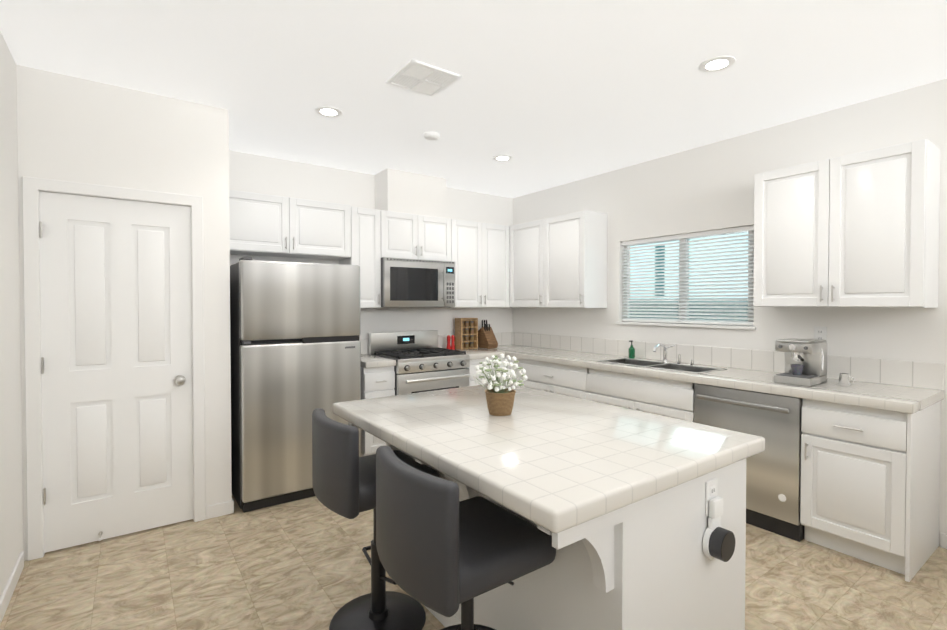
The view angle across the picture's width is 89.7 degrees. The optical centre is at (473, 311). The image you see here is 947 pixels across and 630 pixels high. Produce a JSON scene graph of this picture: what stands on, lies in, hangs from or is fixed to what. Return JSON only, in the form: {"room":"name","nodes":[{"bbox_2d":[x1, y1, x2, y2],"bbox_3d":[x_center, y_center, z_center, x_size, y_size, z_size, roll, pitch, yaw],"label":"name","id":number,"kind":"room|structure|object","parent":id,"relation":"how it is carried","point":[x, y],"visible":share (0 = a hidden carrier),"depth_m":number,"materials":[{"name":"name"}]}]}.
{"room":"kitchen","nodes":[
{"label":"kitchen","id":0,"kind":"room"},
{"bbox_2d":[0,31,23,597],"bbox_3d":[-0.895,0.054,0.303,0.120,2.705,5.795,-1,1,-36],"label":"wall","id":1,"kind":"structure","parent":0,"point":[11,515],"depth_m":2.37,"materials":[{"name":"white paint"}]},
{"bbox_2d":[0,551,23,623],"bbox_3d":[-0.784,1.365,0.283,0.012,0.085,5.600,-1,1,-36],"label":"baseboard","id":2,"kind":"structure","parent":1,"relation":"attached to","point":[9,589],"depth_m":2.29,"materials":[{"name":"white paint"}]},
{"bbox_2d":[16,64,231,560],"bbox_3d":[-2.085,0.014,2.943,1.030,2.705,0.120,-1,1,-36],"label":"wall","id":3,"kind":"structure","parent":0,"point":[74,129],"depth_m":2.93,"materials":[{"name":"white paint"}]},
{"bbox_2d":[22,176,205,560],"bbox_3d":[-2.137,0.315,2.900,0.859,2.105,0.136,-1,1,-36],"label":"door frame","id":4,"kind":"structure","parent":3,"relation":"attached to","point":[32,187],"depth_m":2.64,"materials":[{"name":"white paint"}]},
{"bbox_2d":[39,191,193,552],"bbox_3d":[-2.104,0.343,2.856,0.727,2.025,0.117,-1,1,-36],"label":"door","id":5,"kind":"structure","parent":3,"relation":"in","point":[116,345],"depth_m":2.85,"materials":[{"name":"white wood"}]},
{"bbox_2d":[229,150,512,353],"bbox_3d":[-0.879,-0.017,4.949,3.510,2.705,0.120,-1,1,-36],"label":"wall","id":6,"kind":"structure","parent":0,"point":[253,173],"depth_m":4.72,"materials":[{"name":"white paint"}]},
{"bbox_2d":[229,190,350,259],"bbox_3d":[-1.626,-0.721,4.102,1.074,0.475,0.360,-1,1,-36],"label":"upper cabinet","id":7,"kind":"object","parent":6,"relation":"attached to","point":[269,225],"visible":0.81,"depth_m":3.98,"materials":[{"name":"white wood"}]},
{"bbox_2d":[339,206,380,307],"bbox_3d":[-1.071,-0.491,4.504,0.288,0.923,0.360,-1,1,-36],"label":"upper cabinet","id":8,"kind":"object","parent":6,"relation":"attached to","point":[366,240],"visible":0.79,"depth_m":4.40,"materials":[{"name":"white wood"}]},
{"bbox_2d":[381,210,450,260],"bbox_3d":[-0.633,-0.733,4.816,0.788,0.449,0.360,-1,1,-36],"label":"upper cabinet","id":9,"kind":"object","parent":6,"relation":"attached to","point":[411,236],"visible":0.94,"depth_m":4.68,"materials":[{"name":"white wood"}]},
{"bbox_2d":[381,257,454,306],"bbox_3d":[-0.604,-0.274,4.784,0.786,0.467,0.454,-1,1,-36],"label":"microwave","id":10,"kind":"object","parent":9,"relation":"attached to","point":[405,282],"visible":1,"depth_m":4.61,"materials":[{"name":"grey metal"}]},
{"bbox_2d":[435,219,506,307],"bbox_3d":[0.021,-0.504,5.273,0.800,0.923,0.385,-1,1,-36],"label":"upper cabinet","id":11,"kind":"object","parent":6,"relation":"attached to","point":[478,249],"depth_m":5.14,"materials":[{"name":"white wood"}]},
{"bbox_2d":[375,168,446,217],"bbox_3d":[-0.634,-1.164,4.851,0.665,0.409,0.295,-1,1,-36],"label":"soffit","id":12,"kind":"structure","parent":0,"point":[407,192],"depth_m":4.70,"materials":[{"name":"white paint"}]},
{"bbox_2d":[0,494,946,629],"bbox_3d":[0.606,1.431,2.023,4.900,0.100,7.000,-1,1,-36],"label":"floor","id":13,"kind":"structure","parent":0,"point":[302,564],"depth_m":2.41,"materials":[{"name":"tile"}]},
{"bbox_2d":[230,257,360,512],"bbox_3d":[-1.476,0.490,3.799,0.840,1.726,0.942,-1,1,-36],"label":"fridge","id":14,"kind":"object","parent":13,"relation":"on","point":[295,347],"visible":0.92,"depth_m":3.36,"materials":[{"name":"grey metal"}]},
{"bbox_2d":[312,408,440,629],"bbox_3d":[-0.442,0.909,2.093,0.470,0.940,0.449,-1,1,-36],"label":"stool","id":15,"kind":"object","parent":13,"relation":"on","point":[343,478],"visible":0.62,"depth_m":2.02,"materials":[{"name":"black leather"}]},
{"bbox_2d":[359,339,395,456],"bbox_3d":[-0.987,0.811,4.407,0.288,1.066,0.651,-1,1,-36],"label":"base cabinet","id":16,"kind":"object","parent":13,"relation":"on","point":[377,376],"visible":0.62,"depth_m":4.15,"materials":[{"name":"white wood"}]},
{"bbox_2d":[368,330,469,394],"bbox_3d":[-0.519,0.777,4.673,0.776,1.125,0.728,-1,1,-36],"label":"range","id":17,"kind":"object","parent":13,"relation":"on","point":[424,363],"visible":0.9,"depth_m":4.54,"materials":[{"name":"grey metal"}]},
{"bbox_2d":[376,446,555,629],"bbox_3d":[-0.040,0.918,1.526,0.470,0.940,0.449,-1,1,-36],"label":"stool","id":18,"kind":"object","parent":13,"relation":"on","point":[442,549],"visible":1,"depth_m":1.35,"materials":[{"name":"black leather"}]},
{"bbox_2d":[468,356,501,385],"bbox_3d":[-0.033,0.902,5.115,0.518,0.862,0.618,-1,1,-36],"label":"base cabinet","id":19,"kind":"object","parent":13,"relation":"on","point":[472,371],"depth_m":4.78,"materials":[{"name":"white wood"}]},
{"bbox_2d":[445,348,505,359],"bbox_3d":[-0.044,0.445,5.082,0.470,0.052,0.646,-1,1,-36],"label":"countertop","id":20,"kind":"structure","parent":19,"relation":"on","point":[480,353],"depth_m":4.88,"materials":[{"name":"white tile"}]},
{"bbox_2d":[446,335,450,348],"bbox_3d":[-0.269,0.338,5.159,0.048,0.158,0.047,-1,1,-36],"label":"grinder","id":21,"kind":"object","parent":20,"relation":"on","point":[448,342],"visible":0.81,"depth_m":5.14,"materials":[{"name":"red"}]},
{"bbox_2d":[451,335,454,349],"bbox_3d":[-0.225,0.338,5.191,0.048,0.158,0.047,-1,1,-36],"label":"grinder","id":22,"kind":"object","parent":20,"relation":"on","point":[452,342],"visible":0.94,"depth_m":5.17,"materials":[{"name":"red"}]},
{"bbox_2d":[455,318,477,349],"bbox_3d":[-0.080,0.245,5.288,0.220,0.340,0.130,-1,1,-36],"label":"spice rack","id":23,"kind":"object","parent":20,"relation":"on","point":[466,333],"visible":1,"depth_m":5.26,"materials":[{"name":"brown wood"}]},
{"bbox_2d":[502,356,521,383],"bbox_3d":[0.642,0.903,5.066,0.676,0.862,0.289,-1,1,-36],"label":"base cabinet","id":24,"kind":"object","parent":13,"relation":"on","point":[518,358],"depth_m":4.88,"materials":[{"name":"white wood"}]},
{"bbox_2d":[348,422,763,629],"bbox_3d":[0.212,0.943,2.016,0.981,0.875,1.471,-1,1,-36],"label":"kitchen island","id":25,"kind":"object","parent":13,"relation":"on","point":[639,517],"depth_m":1.51,"materials":[{"name":"white"}]},
{"bbox_2d":[333,382,764,537],"bbox_3d":[0.185,0.478,2.023,1.075,0.055,1.505,-1,1,-36],"label":"island countertop","id":26,"kind":"structure","parent":25,"relation":"on","point":[555,462],"depth_m":1.63,"materials":[{"name":"white tile"}]},
{"bbox_2d":[473,354,527,415],"bbox_3d":[0.117,0.318,2.086,0.246,0.262,0.232,-1,1,-36],"label":"flower basket","id":27,"kind":"object","parent":26,"relation":"on","point":[500,396],"visible":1,"depth_m":2.04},
{"bbox_2d":[703,478,734,561],"bbox_3d":[0.814,0.694,1.577,0.112,0.259,0.060,-1,1,-36],"label":"outlet","id":28,"kind":"object","parent":25,"relation":"attached to","point":[718,542],"depth_m":1.57,"materials":[{"name":"white plastic"}]},
{"bbox_2d":[522,360,637,410],"bbox_3d":[0.987,0.909,4.636,0.618,0.862,0.928,-1,1,-36],"label":"base cabinet","id":29,"kind":"object","parent":13,"relation":"on","point":[618,389],"depth_m":4.14,"materials":[{"name":"white wood"}]},
{"bbox_2d":[694,383,804,541],"bbox_3d":[1.945,0.933,3.225,0.633,0.858,0.650,-1,1,-36],"label":"dishwasher","id":30,"kind":"object","parent":13,"relation":"on","point":[773,484],"visible":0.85,"depth_m":2.94,"materials":[{"name":"grey metal"}]},
{"bbox_2d":[800,400,940,581],"bbox_3d":[2.317,0.938,2.786,0.618,0.862,0.488,-1,1,-36],"label":"base cabinet","id":31,"kind":"object","parent":13,"relation":"on","point":[870,464],"depth_m":2.58,"materials":[{"name":"white wood"}]},
{"bbox_2d":[494,344,943,415],"bbox_3d":[1.338,0.460,4.116,0.646,0.052,3.828,-1,1,-36],"label":"countertop","id":32,"kind":"structure","parent":31,"relation":"on","point":[863,393],"depth_m":3.18,"materials":[{"name":"white tile"}]},
{"bbox_2d":[478,320,497,348],"bbox_3d":[0.154,0.256,5.400,0.130,0.315,0.240,-1,1,-36],"label":"knife block","id":33,"kind":"object","parent":32,"relation":"on","point":[487,338],"visible":1,"depth_m":5.36,"materials":[{"name":"brown wood"}]},
{"bbox_2d":[628,340,634,357],"bbox_3d":[1.447,0.348,4.361,0.064,0.162,0.058,-1,1,-36],"label":"soap bottle","id":34,"kind":"object","parent":32,"relation":"on","point":[631,351],"visible":0.94,"depth_m":4.34,"materials":[{"name":"green plastic"}]},
{"bbox_2d":[773,338,826,385],"bbox_3d":[2.065,0.316,2.992,0.319,0.270,0.244,-1,1,-36],"label":"coffee machine","id":35,"kind":"object","parent":32,"relation":"on","point":[805,362],"visible":1,"depth_m":2.97,"materials":[{"name":"silver metal"}]},
{"bbox_2d":[838,373,854,385],"bbox_3d":[2.262,0.416,2.890,0.058,0.072,0.080,-1,1,-36],"label":"milk jug","id":36,"kind":"object","parent":32,"relation":"on","point":[844,379],"visible":1,"depth_m":2.88,"materials":[{"name":"silver metal"}]},
{"bbox_2d":[0,0,946,197],"bbox_3d":[0.606,-1.384,1.980,4.900,0.120,7.000,-1,1,-36],"label":"ceiling","id":37,"kind":"structure","parent":0,"point":[545,94],"depth_m":2.61,"materials":[{"name":"white paint"}]},
{"bbox_2d":[315,106,341,116],"bbox_3d":[-0.975,-1.341,3.208,0.180,0.004,0.180,-1,1,-36],"label":"recessed light","id":38,"kind":"object","parent":37,"relation":"in","point":[326,111],"visible":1,"depth_m":3.20,"materials":[{"name":"white"}]},
{"bbox_2d":[386,59,461,96],"bbox_3d":[-0.289,-1.330,2.734,0.320,0.012,0.320,-1,1,-36],"label":"ceiling vent","id":39,"kind":"object","parent":37,"relation":"in","point":[413,75],"visible":1,"depth_m":2.71,"materials":[{"name":"white metal"}]},
{"bbox_2d":[423,132,439,140],"bbox_3d":[-0.320,-1.333,3.637,0.124,0.032,0.124,-1,1,-36],"label":"smoke detector","id":40,"kind":"object","parent":37,"relation":"attached to","point":[432,136],"visible":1,"depth_m":3.60,"materials":[{"name":"white plastic"}]},
{"bbox_2d":[493,155,512,160],"bbox_3d":[0.259,-1.357,4.225,0.180,0.004,0.180,-1,1,-36],"label":"recessed light","id":41,"kind":"object","parent":37,"relation":"in","point":[502,158],"visible":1,"depth_m":4.22,"materials":[{"name":"white"}]},
{"bbox_2d":[699,56,735,72],"bbox_3d":[1.313,-1.331,2.571,0.180,0.004,0.180,-1,1,-36],"label":"recessed light","id":42,"kind":"object","parent":37,"relation":"in","point":[716,64],"visible":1,"depth_m":2.57,"materials":[{"name":"white"}]},
{"bbox_2d":[513,78,946,545],"bbox_3d":[2.458,0.010,3.211,0.120,2.705,6.600,-1,1,-36],"label":"wall","id":43,"kind":"structure","parent":0,"point":[708,187],"depth_m":3.60,"materials":[{"name":"white paint"}]},
{"bbox_2d":[507,219,546,307],"bbox_3d":[0.689,-0.503,5.226,0.386,0.923,0.628,-1,1,-36],"label":"upper cabinet","id":44,"kind":"object","parent":43,"relation":"attached to","point":[526,242],"depth_m":5.15,"materials":[{"name":"white wood"}]},
{"bbox_2d":[547,210,606,307],"bbox_3d":[1.005,-0.497,4.836,0.328,0.923,0.609,-1,1,-36],"label":"upper cabinet","id":45,"kind":"object","parent":43,"relation":"attached to","point":[557,262],"depth_m":4.63,"materials":[{"name":"white wood"}]},
{"bbox_2d":[616,231,755,329],"bbox_3d":[1.794,-0.265,4.108,0.145,0.794,1.260,-1,1,-36],"label":"window","id":46,"kind":"structure","parent":43,"relation":"in","point":[742,327],"depth_m":4.10,"materials":[{"name":"white paint"}]},
{"bbox_2d":[621,225,753,325],"bbox_3d":[1.788,-0.279,4.103,0.046,0.762,1.204,-1,1,-36],"label":"window blinds","id":47,"kind":"object","parent":46,"relation":"attached to","point":[736,230],"visible":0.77,"depth_m":4.02,"materials":[{"name":"white plastic"}]},
{"bbox_2d":[814,326,826,341],"bbox_3d":[2.358,0.162,3.239,0.010,0.116,0.072,-1,1,-36],"label":"outlet","id":48,"kind":"object","parent":43,"relation":"attached to","point":[820,332],"visible":0.83,"depth_m":3.23,"materials":[{"name":"white plastic"}]},
{"bbox_2d":[753,139,940,307],"bbox_3d":[2.299,-0.482,3.008,0.360,0.915,0.870,-1,1,-36],"label":"upper cabinet","id":49,"kind":"object","parent":43,"relation":"attached to","point":[859,230],"visible":1,"depth_m":2.83,"materials":[{"name":"white wood"}]},
{"bbox_2d":[940,533,946,548],"bbox_3d":[3.521,1.344,1.640,0.012,0.085,2.775,-1,1,-36],"label":"baseboard","id":50,"kind":"structure","parent":43,"relation":"attached to","point":[943,537],"depth_m":2.75,"materials":[{"name":"white paint"}]},
{"label":"outside","id":51,"kind":"structure","parent":0,"visible":0},
{"bbox_2d":[630,233,747,320],"bbox_3d":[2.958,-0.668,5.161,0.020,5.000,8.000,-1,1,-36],"label":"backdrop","id":52,"kind":"structure","parent":51,"point":[692,277],"depth_m":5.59,"materials":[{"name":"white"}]}
]}

